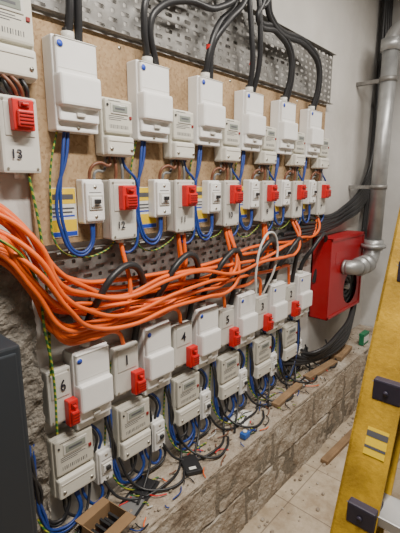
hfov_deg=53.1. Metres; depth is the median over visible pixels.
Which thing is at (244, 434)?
connector
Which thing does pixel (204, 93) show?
box
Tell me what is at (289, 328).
meter
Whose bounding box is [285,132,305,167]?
meter
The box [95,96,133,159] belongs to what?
meter
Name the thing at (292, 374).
wire offcuts
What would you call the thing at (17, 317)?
stone wall
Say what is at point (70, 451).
meter
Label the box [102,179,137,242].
switch box
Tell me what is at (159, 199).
switch
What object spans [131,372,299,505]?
wire offcuts
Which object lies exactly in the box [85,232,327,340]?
cables
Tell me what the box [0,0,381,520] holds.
wall
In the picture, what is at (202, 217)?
warning label
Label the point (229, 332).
switch box
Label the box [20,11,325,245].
backboard
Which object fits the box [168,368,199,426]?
meter
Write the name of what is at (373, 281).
wall
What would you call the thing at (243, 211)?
warning label
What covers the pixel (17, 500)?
cabinet
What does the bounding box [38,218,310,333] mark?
cable tray
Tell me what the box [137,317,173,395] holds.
box
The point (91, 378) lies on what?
box
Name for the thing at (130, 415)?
meter
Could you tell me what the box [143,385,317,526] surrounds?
wire offcuts
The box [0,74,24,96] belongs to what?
cables
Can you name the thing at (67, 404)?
switch box
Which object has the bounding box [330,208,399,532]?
step ladder
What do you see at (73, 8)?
cables
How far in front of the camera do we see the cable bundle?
1.37 m
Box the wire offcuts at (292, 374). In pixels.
[169,374,312,474]
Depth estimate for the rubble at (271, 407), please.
1.92 m
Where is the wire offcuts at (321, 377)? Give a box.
[147,377,322,508]
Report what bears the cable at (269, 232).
attached to the switch box at (265, 321)
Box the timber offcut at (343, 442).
[320,428,351,464]
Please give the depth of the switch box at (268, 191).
2.00 m
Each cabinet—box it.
[0,334,37,532]
[308,230,364,320]
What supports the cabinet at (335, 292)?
attached to the wall at (349, 29)
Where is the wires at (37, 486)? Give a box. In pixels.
[31,315,300,532]
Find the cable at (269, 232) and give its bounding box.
[254,231,278,293]
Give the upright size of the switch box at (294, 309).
0.203 m
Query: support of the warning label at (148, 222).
attached to the backboard
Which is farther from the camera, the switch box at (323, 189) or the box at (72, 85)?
the switch box at (323, 189)
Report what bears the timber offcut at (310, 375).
on the stone ledge
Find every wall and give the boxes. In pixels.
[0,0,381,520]
[0,235,51,532]
[360,0,399,326]
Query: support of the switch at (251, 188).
attached to the backboard
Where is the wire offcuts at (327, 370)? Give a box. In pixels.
[119,370,327,505]
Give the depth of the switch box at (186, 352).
1.72 m
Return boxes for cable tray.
[31,0,335,104]
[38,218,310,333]
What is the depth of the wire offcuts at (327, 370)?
1.57 m
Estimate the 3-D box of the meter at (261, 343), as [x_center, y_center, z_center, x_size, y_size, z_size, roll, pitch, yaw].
[0.342,0.509,2.259,0.072,0.233,0.155,10,16,41]
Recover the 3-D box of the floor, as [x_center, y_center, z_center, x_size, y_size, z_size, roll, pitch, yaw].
[0.648,1.525,0.971,2.500,0.100,5.020,10,16,41]
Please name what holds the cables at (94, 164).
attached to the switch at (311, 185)
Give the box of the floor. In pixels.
[239,410,399,532]
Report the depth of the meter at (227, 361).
2.00 m
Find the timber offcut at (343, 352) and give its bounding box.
[331,344,351,360]
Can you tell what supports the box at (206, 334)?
attached to the wall at (349, 29)
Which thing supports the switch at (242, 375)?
attached to the wall at (349, 29)
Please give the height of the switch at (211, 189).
0.142 m
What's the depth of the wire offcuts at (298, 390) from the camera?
1.67 m
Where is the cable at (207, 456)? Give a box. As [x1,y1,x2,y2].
[103,339,337,500]
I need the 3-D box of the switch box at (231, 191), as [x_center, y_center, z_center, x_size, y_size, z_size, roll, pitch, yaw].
[0.140,-0.279,1.814,0.104,0.218,0.108,10,16,41]
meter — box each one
[0,0,36,85]
[46,424,95,499]
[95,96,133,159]
[111,394,150,460]
[163,109,194,162]
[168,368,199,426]
[212,348,239,399]
[214,118,240,164]
[247,333,270,378]
[253,126,276,166]
[276,319,297,360]
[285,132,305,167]
[311,138,328,170]
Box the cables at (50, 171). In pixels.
[49,131,314,257]
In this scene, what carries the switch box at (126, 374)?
attached to the wall at (349, 29)
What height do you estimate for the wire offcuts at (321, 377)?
0.009 m
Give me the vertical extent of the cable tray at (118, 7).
0.282 m
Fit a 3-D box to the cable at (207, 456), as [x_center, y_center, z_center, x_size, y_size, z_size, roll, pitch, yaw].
[0.324,0.700,2.148,0.174,0.169,1.910,10,16,41]
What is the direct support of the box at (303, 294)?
attached to the wall at (349, 29)
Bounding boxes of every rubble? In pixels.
[111,330,371,527]
[258,417,353,532]
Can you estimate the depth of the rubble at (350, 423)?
2.15 m
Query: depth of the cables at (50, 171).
1.37 m
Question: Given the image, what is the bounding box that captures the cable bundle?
[0,203,320,345]
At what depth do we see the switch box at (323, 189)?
2.44 m
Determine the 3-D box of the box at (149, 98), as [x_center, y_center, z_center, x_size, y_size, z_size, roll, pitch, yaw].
[-0.172,-0.591,1.410,0.089,0.288,0.142,10,16,41]
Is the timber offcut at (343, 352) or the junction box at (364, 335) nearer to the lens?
the timber offcut at (343, 352)
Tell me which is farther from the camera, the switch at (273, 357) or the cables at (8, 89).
the switch at (273, 357)
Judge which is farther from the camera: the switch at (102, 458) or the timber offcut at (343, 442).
the timber offcut at (343, 442)
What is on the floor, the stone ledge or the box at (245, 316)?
the stone ledge
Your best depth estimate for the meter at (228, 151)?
1.74 m
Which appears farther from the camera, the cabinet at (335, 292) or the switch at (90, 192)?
the cabinet at (335, 292)
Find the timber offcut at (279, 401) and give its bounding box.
[271,382,302,407]
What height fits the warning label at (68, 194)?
0.155 m
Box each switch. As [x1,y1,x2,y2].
[76,179,104,223]
[93,440,113,484]
[147,414,164,451]
[148,179,170,217]
[196,387,210,419]
[202,180,220,213]
[235,366,247,394]
[243,180,259,208]
[267,351,277,376]
[275,180,290,206]
[293,337,302,357]
[303,180,316,203]
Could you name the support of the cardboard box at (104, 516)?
on the stone ledge
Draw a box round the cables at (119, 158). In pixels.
[92,156,321,180]
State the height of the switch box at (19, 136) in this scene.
0.218 m
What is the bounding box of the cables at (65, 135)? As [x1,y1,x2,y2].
[55,132,325,256]
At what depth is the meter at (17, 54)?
1.06 m
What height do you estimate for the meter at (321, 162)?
0.193 m
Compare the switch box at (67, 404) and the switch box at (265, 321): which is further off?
the switch box at (265, 321)
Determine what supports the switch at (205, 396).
attached to the wall at (349, 29)
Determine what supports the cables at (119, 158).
attached to the switch box at (120, 197)
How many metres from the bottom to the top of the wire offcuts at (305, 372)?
0.009 m
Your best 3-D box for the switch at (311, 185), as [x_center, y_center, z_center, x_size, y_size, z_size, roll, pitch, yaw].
[0.667,-0.447,2.399,0.070,0.142,0.076,10,16,41]
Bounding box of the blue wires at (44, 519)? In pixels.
[29,315,300,532]
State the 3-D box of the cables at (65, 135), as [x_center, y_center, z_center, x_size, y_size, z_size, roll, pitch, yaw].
[0.177,-0.344,1.869,0.030,0.409,1.836,10,16,41]
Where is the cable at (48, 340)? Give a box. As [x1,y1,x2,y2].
[0,176,58,434]
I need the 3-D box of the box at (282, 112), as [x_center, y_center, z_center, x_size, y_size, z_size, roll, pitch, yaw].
[0.437,-0.729,2.066,0.089,0.288,0.142,10,16,41]
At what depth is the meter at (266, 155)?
1.96 m
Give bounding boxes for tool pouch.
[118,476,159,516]
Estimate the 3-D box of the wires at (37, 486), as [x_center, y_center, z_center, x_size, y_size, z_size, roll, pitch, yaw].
[0.086,0.605,1.914,0.135,0.432,1.808,10,16,41]
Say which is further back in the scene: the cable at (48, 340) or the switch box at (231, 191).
the switch box at (231, 191)
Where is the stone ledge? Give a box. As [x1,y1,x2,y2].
[56,324,373,532]
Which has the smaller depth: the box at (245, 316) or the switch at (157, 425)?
the switch at (157, 425)
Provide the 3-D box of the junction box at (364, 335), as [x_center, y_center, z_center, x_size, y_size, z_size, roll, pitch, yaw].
[1.252,0.545,3.055,0.039,0.090,0.114,10,16,41]
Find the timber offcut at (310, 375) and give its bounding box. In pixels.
[303,359,337,379]
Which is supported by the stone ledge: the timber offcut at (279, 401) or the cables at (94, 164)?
the timber offcut at (279, 401)
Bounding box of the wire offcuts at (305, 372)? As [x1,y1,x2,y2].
[125,372,325,528]
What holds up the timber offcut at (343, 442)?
on the floor
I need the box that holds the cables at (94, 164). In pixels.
[87,156,320,180]
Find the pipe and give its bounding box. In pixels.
[341,19,399,275]
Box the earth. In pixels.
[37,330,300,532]
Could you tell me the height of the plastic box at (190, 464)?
0.018 m
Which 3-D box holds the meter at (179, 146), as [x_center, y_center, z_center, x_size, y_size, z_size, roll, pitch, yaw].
[-0.078,-0.503,1.547,0.072,0.193,0.120,10,16,41]
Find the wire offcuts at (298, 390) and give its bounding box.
[129,390,298,531]
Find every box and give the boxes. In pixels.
[0,94,40,178]
[40,362,79,426]
[42,27,101,134]
[63,339,113,429]
[75,497,135,532]
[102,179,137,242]
[108,338,146,395]
[127,54,172,143]
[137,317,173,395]
[166,180,197,234]
[171,319,199,367]
[179,454,202,475]
[187,301,220,369]
[188,70,225,146]
[215,180,243,228]
[218,304,240,346]
[228,288,257,348]
[234,85,265,151]
[253,181,278,223]
[255,293,273,331]
[261,278,287,333]
[270,95,297,154]
[284,181,307,219]
[285,282,300,316]
[288,268,312,319]
[299,104,323,157]
[310,181,330,216]
[359,330,369,345]
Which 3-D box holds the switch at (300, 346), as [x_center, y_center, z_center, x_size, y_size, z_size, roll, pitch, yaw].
[0.630,0.534,2.590,0.070,0.145,0.068,10,16,41]
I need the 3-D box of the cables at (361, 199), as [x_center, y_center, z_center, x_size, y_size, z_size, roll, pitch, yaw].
[0.914,-0.655,2.559,0.155,2.559,1.620,10,16,41]
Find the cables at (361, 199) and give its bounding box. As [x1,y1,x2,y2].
[269,0,393,365]
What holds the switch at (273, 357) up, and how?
attached to the wall at (349, 29)
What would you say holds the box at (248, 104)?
attached to the backboard
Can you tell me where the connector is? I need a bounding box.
[240,429,255,439]
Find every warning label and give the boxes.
[48,188,77,237]
[140,187,156,228]
[197,187,206,222]
[240,186,246,217]
[275,206,278,214]
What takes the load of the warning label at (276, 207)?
attached to the backboard
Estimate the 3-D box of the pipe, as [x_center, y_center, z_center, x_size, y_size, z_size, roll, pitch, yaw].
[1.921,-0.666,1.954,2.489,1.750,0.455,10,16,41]
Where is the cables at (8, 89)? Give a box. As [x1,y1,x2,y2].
[0,78,29,97]
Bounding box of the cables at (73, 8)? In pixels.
[64,0,322,109]
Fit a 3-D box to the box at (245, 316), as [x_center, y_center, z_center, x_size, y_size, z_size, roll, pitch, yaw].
[0.224,0.256,2.054,0.097,0.315,0.138,10,16,41]
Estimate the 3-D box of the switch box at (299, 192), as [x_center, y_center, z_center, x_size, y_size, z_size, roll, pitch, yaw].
[0.546,-0.370,2.252,0.104,0.218,0.108,10,16,41]
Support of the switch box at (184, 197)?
attached to the backboard
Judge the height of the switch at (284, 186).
0.142 m
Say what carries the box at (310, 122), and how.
attached to the backboard
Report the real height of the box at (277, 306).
0.315 m

